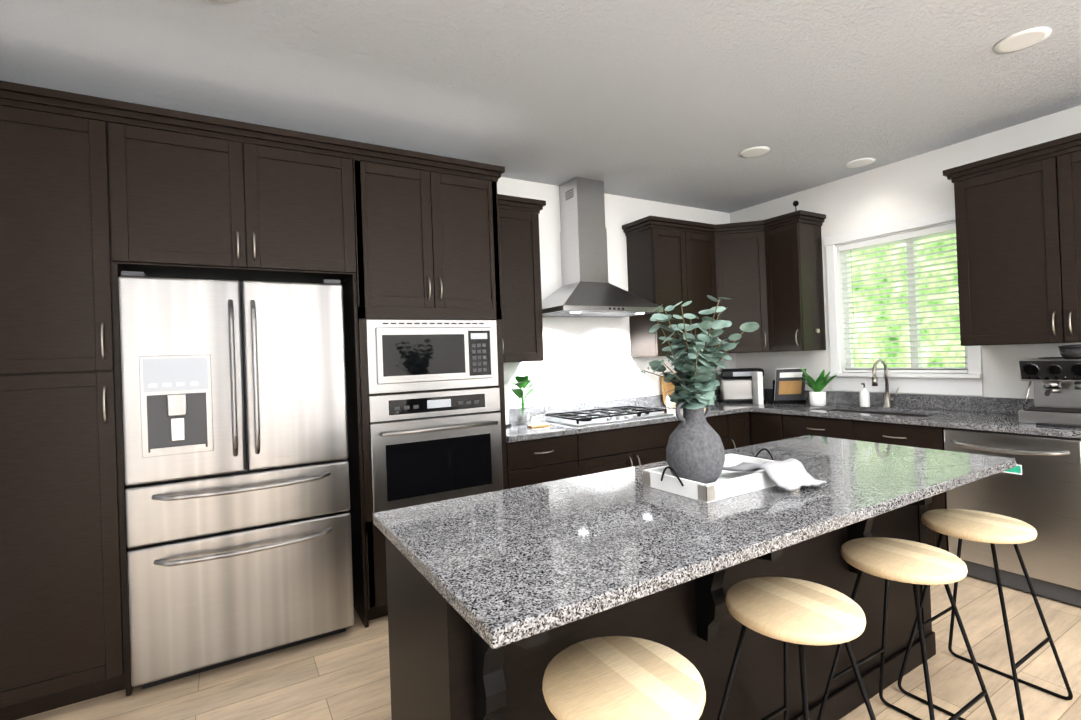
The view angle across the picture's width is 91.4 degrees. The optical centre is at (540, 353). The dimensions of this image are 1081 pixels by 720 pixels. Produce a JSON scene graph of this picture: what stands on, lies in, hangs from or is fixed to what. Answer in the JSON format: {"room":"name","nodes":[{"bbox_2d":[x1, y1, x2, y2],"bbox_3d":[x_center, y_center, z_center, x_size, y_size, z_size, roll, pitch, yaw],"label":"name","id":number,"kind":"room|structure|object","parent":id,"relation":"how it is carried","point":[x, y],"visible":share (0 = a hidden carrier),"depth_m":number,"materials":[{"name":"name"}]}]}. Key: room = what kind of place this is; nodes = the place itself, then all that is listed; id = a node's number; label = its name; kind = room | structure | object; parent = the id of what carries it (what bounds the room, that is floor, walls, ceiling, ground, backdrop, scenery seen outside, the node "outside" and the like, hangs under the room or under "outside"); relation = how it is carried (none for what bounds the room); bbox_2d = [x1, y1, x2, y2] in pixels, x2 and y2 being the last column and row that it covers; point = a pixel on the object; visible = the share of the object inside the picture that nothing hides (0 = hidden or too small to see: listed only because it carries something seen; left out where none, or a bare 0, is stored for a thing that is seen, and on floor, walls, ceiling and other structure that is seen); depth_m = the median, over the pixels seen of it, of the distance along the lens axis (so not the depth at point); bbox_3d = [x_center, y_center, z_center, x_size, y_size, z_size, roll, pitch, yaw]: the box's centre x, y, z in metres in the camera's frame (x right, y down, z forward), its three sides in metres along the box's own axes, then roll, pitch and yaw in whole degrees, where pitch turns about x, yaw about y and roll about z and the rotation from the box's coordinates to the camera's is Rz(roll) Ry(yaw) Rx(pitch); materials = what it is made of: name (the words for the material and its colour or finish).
{"room":"kitchen","nodes":[
{"label":"kitchen","id":0,"kind":"room"},
{"bbox_2d":[0,0,1080,212],"bbox_3d":[1.406,-1.458,0.868,5.850,0.120,7.600,-2,0,-31],"label":"ceiling","id":1,"kind":"structure","parent":0,"point":[682,102],"depth_m":2.54,"materials":[{"name":"white paint"}]},
{"bbox_2d":[206,0,235,2],"bbox_3d":[-1.165,-1.293,1.846,0.195,0.009,0.195,-2,0,-37],"label":"recessed light","id":2,"kind":"object","parent":1,"relation":"in","point":[215,1],"depth_m":1.93,"materials":[{"name":"white plastic"}]},
{"bbox_2d":[739,146,769,157],"bbox_3d":[1.465,-1.380,3.613,0.195,0.009,0.195,-2,0,-37],"label":"recessed light","id":3,"kind":"object","parent":1,"relation":"in","point":[756,151],"depth_m":3.60,"materials":[{"name":"white plastic"}]},
{"bbox_2d":[844,158,874,167],"bbox_3d":[2.363,-1.412,3.905,0.195,0.009,0.195,-2,0,35],"label":"recessed light","id":4,"kind":"object","parent":1,"relation":"in","point":[861,162],"depth_m":3.89,"materials":[{"name":"white plastic"}]},
{"bbox_2d":[993,27,1051,53],"bbox_3d":[2.175,-1.413,2.384,0.195,0.009,0.195,-2,0,35],"label":"recessed light","id":5,"kind":"object","parent":1,"relation":"in","point":[1022,40],"depth_m":2.37,"materials":[{"name":"white plastic"}]},
{"bbox_2d":[17,575,1080,719],"bbox_3d":[1.511,1.400,0.851,5.850,0.120,7.600,-2,0,-31],"label":"floor","id":6,"kind":"structure","parent":0,"point":[345,675],"depth_m":2.27,"materials":[{"name":"brown wood"}]},
{"bbox_2d":[0,92,132,719],"bbox_3d":[-2.187,0.236,2.389,0.538,2.494,0.622,-2,0,-31],"label":"tall cabinet","id":7,"kind":"object","parent":6,"relation":"on","point":[98,196],"depth_m":2.17,"materials":[{"name":"brown wood"}]},
{"bbox_2d":[118,271,353,688],"bbox_3d":[-1.513,0.550,2.705,0.910,1.822,0.700,-2,0,-31],"label":"fridge","id":8,"kind":"object","parent":6,"relation":"on","point":[236,474],"visible":1,"depth_m":2.42,"materials":[{"name":"silver metal"}]},
{"bbox_2d":[342,148,507,627],"bbox_3d":[-0.743,0.188,3.238,0.857,2.494,0.645,-2,0,-31],"label":"tall cabinet","id":9,"kind":"object","parent":6,"relation":"on","point":[424,234],"depth_m":2.93,"materials":[{"name":"brown wood"}]},
{"bbox_2d":[357,319,498,394],"bbox_3d":[-0.676,0.009,3.135,0.765,0.397,0.392,-2,0,-31],"label":"microwave","id":10,"kind":"object","parent":9,"relation":"in","point":[401,356],"depth_m":2.95,"materials":[{"name":"metal"}]},
{"bbox_2d":[354,387,503,520],"bbox_3d":[-0.681,0.545,3.173,0.765,0.655,0.597,-2,0,-31],"label":"wall oven","id":11,"kind":"object","parent":9,"relation":"in","point":[428,445],"depth_m":2.94,"materials":[{"name":"metal"}]},
{"bbox_2d":[542,636,705,719],"bbox_3d":[0.191,1.046,1.151,0.463,0.684,0.402,-2,0,-31],"label":"stool","id":12,"kind":"object","parent":6,"relation":"on","point":[616,678],"visible":1,"depth_m":1.13,"materials":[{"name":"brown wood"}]},
{"bbox_2d":[506,412,750,488],"bbox_3d":[0.892,0.942,4.183,2.867,0.878,0.659,-2,0,-31],"label":"base cabinet","id":13,"kind":"object","parent":6,"relation":"on","point":[535,461],"visible":0.31,"depth_m":3.55,"materials":[{"name":"brown wood"}]},
{"bbox_2d":[506,393,749,442],"bbox_3d":[0.583,0.443,4.014,2.190,0.132,0.656,-2,0,-31],"label":"countertop","id":14,"kind":"structure","parent":13,"relation":"on","point":[516,432],"depth_m":3.99,"materials":[{"name":"grey stone"}]},
{"bbox_2d":[504,384,510,426],"bbox_3d":[-0.286,0.337,3.687,0.150,0.336,0.150,-2,0,-31],"label":"paper towel roll","id":15,"kind":"object","parent":14,"relation":"on","point":[508,424],"visible":0.27,"depth_m":3.65,"materials":[{"name":"white paper"}]},
{"bbox_2d":[511,375,545,424],"bbox_3d":[-0.090,0.323,3.733,0.348,0.350,0.222,-2,0,-31],"label":"potted plant","id":16,"kind":"object","parent":14,"relation":"on","point":[523,382],"visible":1,"depth_m":3.71,"materials":[{"name":"green plant"}]},
{"bbox_2d":[527,414,549,427],"bbox_3d":[-0.014,0.454,3.578,0.140,0.082,0.070,-2,0,-31],"label":"tray","id":17,"kind":"object","parent":14,"relation":"on","point":[538,425],"visible":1,"depth_m":3.57,"materials":[{"name":"brown wood"}]},
{"bbox_2d":[539,406,673,426],"bbox_3d":[0.496,0.455,3.954,0.880,0.045,0.505,-2,0,-31],"label":"gas cooktop","id":18,"kind":"object","parent":14,"relation":"on","point":[596,416],"visible":0.98,"depth_m":3.85,"materials":[{"name":"metal"}]},
{"bbox_2d":[660,375,674,405],"bbox_3d":[1.229,0.319,4.728,0.360,0.270,0.064,-2,0,-31],"label":"cutting board","id":19,"kind":"object","parent":14,"relation":"on","point":[665,387],"visible":0.21,"depth_m":4.65,"materials":[{"name":"brown wood"}]},
{"bbox_2d":[665,395,676,407],"bbox_3d":[1.111,0.406,4.483,0.096,0.105,0.095,-2,0,-31],"label":"pasta jar","id":20,"kind":"object","parent":14,"relation":"on","point":[670,404],"visible":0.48,"depth_m":4.45,"materials":[{"name":"clear glass"}]},
{"bbox_2d":[385,499,935,719],"bbox_3d":[0.683,0.937,1.914,2.276,0.878,0.851,-2,0,-31],"label":"kitchen island","id":21,"kind":"object","parent":6,"relation":"on","point":[440,670],"depth_m":1.62,"materials":[{"name":"brown wood"}]},
{"bbox_2d":[373,435,1015,650],"bbox_3d":[0.683,0.478,1.888,2.308,0.036,0.875,-2,0,-31],"label":"island countertop","id":22,"kind":"structure","parent":21,"relation":"on","point":[521,564],"depth_m":1.45,"materials":[{"name":"grey stone"}]},
{"bbox_2d":[643,448,776,502],"bbox_3d":[0.645,0.414,1.887,0.509,0.093,0.293,-2,0,-31],"label":"decorative tray","id":23,"kind":"object","parent":22,"relation":"on","point":[727,484],"visible":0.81,"depth_m":1.76,"materials":[{"name":"white paint"}]},
{"bbox_2d":[641,295,758,483],"bbox_3d":[0.518,0.130,1.820,0.322,0.643,0.431,-2,0,-31],"label":"vase","id":24,"kind":"object","parent":23,"relation":"on","point":[695,450],"visible":1,"depth_m":1.77,"materials":[{"name":"grey"}]},
{"bbox_2d":[722,458,825,490],"bbox_3d":[0.792,0.404,1.857,0.186,0.074,0.326,-2,0,-31],"label":"napkin","id":25,"kind":"object","parent":23,"relation":"in","point":[790,474],"visible":0.96,"depth_m":1.78,"materials":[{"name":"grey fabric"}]},
{"bbox_2d":[717,577,875,719],"bbox_3d":[0.710,1.029,1.461,0.463,0.684,0.402,-2,0,-31],"label":"stool","id":26,"kind":"object","parent":6,"relation":"on","point":[800,613],"visible":1,"depth_m":1.42,"materials":[{"name":"brown wood"}]},
{"bbox_2d":[714,389,1080,551],"bbox_3d":[2.621,0.805,3.437,0.657,1.014,3.716,-2,0,-31],"label":"kitchen counter","id":27,"kind":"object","parent":6,"relation":"on","point":[917,420],"depth_m":3.60,"materials":[{"name":"grey stone"}]},
{"bbox_2d":[719,368,764,401],"bbox_3d":[1.834,0.282,4.822,0.368,0.303,0.258,-2,0,14],"label":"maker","id":28,"kind":"object","parent":27,"relation":"on","point":[735,384],"visible":0.69,"depth_m":4.72,"materials":[{"name":"metal"}]},
{"bbox_2d":[752,371,763,404],"bbox_3d":[1.881,0.292,4.572,0.041,0.277,0.184,-2,0,7],"label":"cookbook","id":29,"kind":"object","parent":27,"relation":"on","point":[757,386],"visible":1,"depth_m":4.49,"materials":[{"name":"white paper"}]},
{"bbox_2d":[769,368,805,403],"bbox_3d":[2.110,0.271,4.503,0.260,0.301,0.214,-2,0,7],"label":"cookbook stand","id":30,"kind":"object","parent":27,"relation":"on","point":[788,386],"visible":0.98,"depth_m":4.44,"materials":[{"name":"black metal"}]},
{"bbox_2d":[797,368,836,405],"bbox_3d":[2.236,0.263,4.216,0.270,0.304,0.322,-2,0,-31],"label":"potted plant","id":31,"kind":"object","parent":27,"relation":"on","point":[817,395],"visible":1,"depth_m":4.19,"materials":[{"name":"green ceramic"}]},
{"bbox_2d":[859,383,869,406],"bbox_3d":[2.479,0.314,4.037,0.069,0.183,0.067,-2,0,-31],"label":"soap dispenser","id":32,"kind":"object","parent":27,"relation":"on","point":[864,395],"visible":0.98,"depth_m":4.01,"materials":[{"name":"white ceramic"}]},
{"bbox_2d":[872,359,898,407],"bbox_3d":[2.536,0.219,3.889,0.217,0.367,0.104,-2,0,-31],"label":"faucet","id":33,"kind":"object","parent":27,"relation":"on","point":[887,401],"visible":1,"depth_m":3.93,"materials":[{"name":"silver metal"}]},
{"bbox_2d":[1019,344,1080,427],"bbox_3d":[2.928,0.166,2.958,0.470,0.434,0.350,-2,0,-31],"label":"espresso machine","id":34,"kind":"object","parent":27,"relation":"on","point":[1057,390],"visible":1,"depth_m":2.92,"materials":[{"name":"metal"}]},
{"bbox_2d":[817,537,996,719],"bbox_3d":[1.216,1.012,1.763,0.463,0.684,0.402,-2,0,-31],"label":"stool","id":35,"kind":"object","parent":6,"relation":"on","point":[914,563],"visible":1,"depth_m":1.72,"materials":[{"name":"brown wood"}]},
{"bbox_2d":[898,509,1072,719],"bbox_3d":[1.714,0.996,2.060,0.463,0.684,0.402,-2,0,-31],"label":"stool","id":36,"kind":"object","parent":6,"relation":"on","point":[992,529],"visible":0.98,"depth_m":2.02,"materials":[{"name":"brown wood"}]},
{"bbox_2d":[944,428,1080,606],"bbox_3d":[2.819,0.867,3.049,0.663,0.874,0.596,-2,0,-31],"label":"dishwasher","id":37,"kind":"object","parent":6,"relation":"on","point":[1038,487],"visible":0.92,"depth_m":2.83,"materials":[{"name":"silver metal"}]},
{"bbox_2d":[497,177,735,408],"bbox_3d":[-0.371,0.055,3.929,5.550,2.740,0.150,-2,0,-31],"label":"wall","id":38,"kind":"structure","parent":0,"point":[588,359],"depth_m":4.30,"materials":[{"name":"white paint"}]},
{"bbox_2d":[116,112,351,283],"bbox_3d":[-1.571,-0.715,2.783,1.015,0.634,0.622,-2,0,-31],"label":"upper cabinet","id":39,"kind":"object","parent":38,"relation":"attached to","point":[198,201],"depth_m":2.49,"materials":[{"name":"brown wood"}]},
{"bbox_2d":[497,194,545,362],"bbox_3d":[-0.250,-0.502,3.717,0.512,1.123,0.359,-2,0,-31],"label":"upper cabinet","id":40,"kind":"object","parent":38,"relation":"attached to","point":[520,279],"visible":0.62,"depth_m":3.62,"materials":[{"name":"brown wood"}]},
{"bbox_2d":[542,177,662,316],"bbox_3d":[0.405,-0.817,4.035,0.920,1.044,0.498,-2,0,-31],"label":"range hood","id":41,"kind":"object","parent":38,"relation":"attached to","point":[586,289],"visible":0.94,"depth_m":4.02,"materials":[{"name":"metal"}]},
{"bbox_2d":[643,373,649,385],"bbox_3d":[0.927,0.224,4.605,0.070,0.115,0.008,-2,0,-31],"label":"outlet","id":42,"kind":"object","parent":38,"relation":"attached to","point":[646,379],"visible":0.46,"depth_m":4.59,"materials":[{"name":"white paint"}]},
{"bbox_2d":[622,216,718,356],"bbox_3d":[1.138,-0.549,4.546,0.773,1.123,0.359,-2,0,-31],"label":"upper cabinet","id":43,"kind":"object","parent":38,"relation":"attached to","point":[671,261],"visible":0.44,"depth_m":4.40,"materials":[{"name":"brown wood"}]},
{"bbox_2d":[714,220,769,352],"bbox_3d":[1.789,-0.571,4.771,0.638,1.123,0.639,-2,0,-31],"label":"upper cabinet","id":44,"kind":"object","parent":38,"relation":"attached to","point":[740,260],"visible":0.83,"depth_m":4.57,"materials":[{"name":"brown wood"}]},
{"bbox_2d":[730,105,1080,398],"bbox_3d":[3.768,-0.107,2.238,0.130,2.740,7.000,-2,0,-31],"label":"wall","id":45,"kind":"structure","parent":0,"point":[920,185],"depth_m":3.87,"materials":[{"name":"white paint"}]},
{"bbox_2d":[763,201,825,351],"bbox_3d":[2.146,-0.640,4.442,0.359,1.230,0.356,-2,0,-31],"label":"upper cabinet","id":46,"kind":"object","parent":45,"relation":"attached to","point":[794,281],"visible":1,"depth_m":4.35,"materials":[{"name":"brown wood"}]},
{"bbox_2d":[824,210,983,395],"bbox_3d":[2.686,-0.342,3.973,0.165,1.270,1.043,-2,0,-31],"label":"window","id":47,"kind":"structure","parent":45,"relation":"in","point":[970,383],"depth_m":3.98,"materials":[{"name":"white paint"}]},
{"bbox_2d":[838,223,967,372],"bbox_3d":[2.689,-0.377,3.966,0.054,1.034,0.840,-2,0,-31],"label":"window blinds","id":48,"kind":"object","parent":47,"relation":"attached to","point":[926,233],"visible":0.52,"depth_m":3.93,"materials":[{"name":"white plastic"}]},
{"bbox_2d":[951,141,1080,345],"bbox_3d":[3.036,-0.598,2.984,0.327,1.064,1.024,-2,0,-31],"label":"upper cabinet","id":49,"kind":"object","parent":45,"relation":"attached to","point":[1018,226],"depth_m":3.07,"materials":[{"name":"brown wood"}]},
{"label":"outside","id":50,"kind":"structure","parent":0,"visible":0},
{"bbox_2d":[850,234,964,366],"bbox_3d":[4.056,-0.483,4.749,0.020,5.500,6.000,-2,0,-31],"label":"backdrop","id":51,"kind":"structure","parent":50,"point":[907,316],"depth_m":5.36,"materials":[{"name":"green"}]}
]}

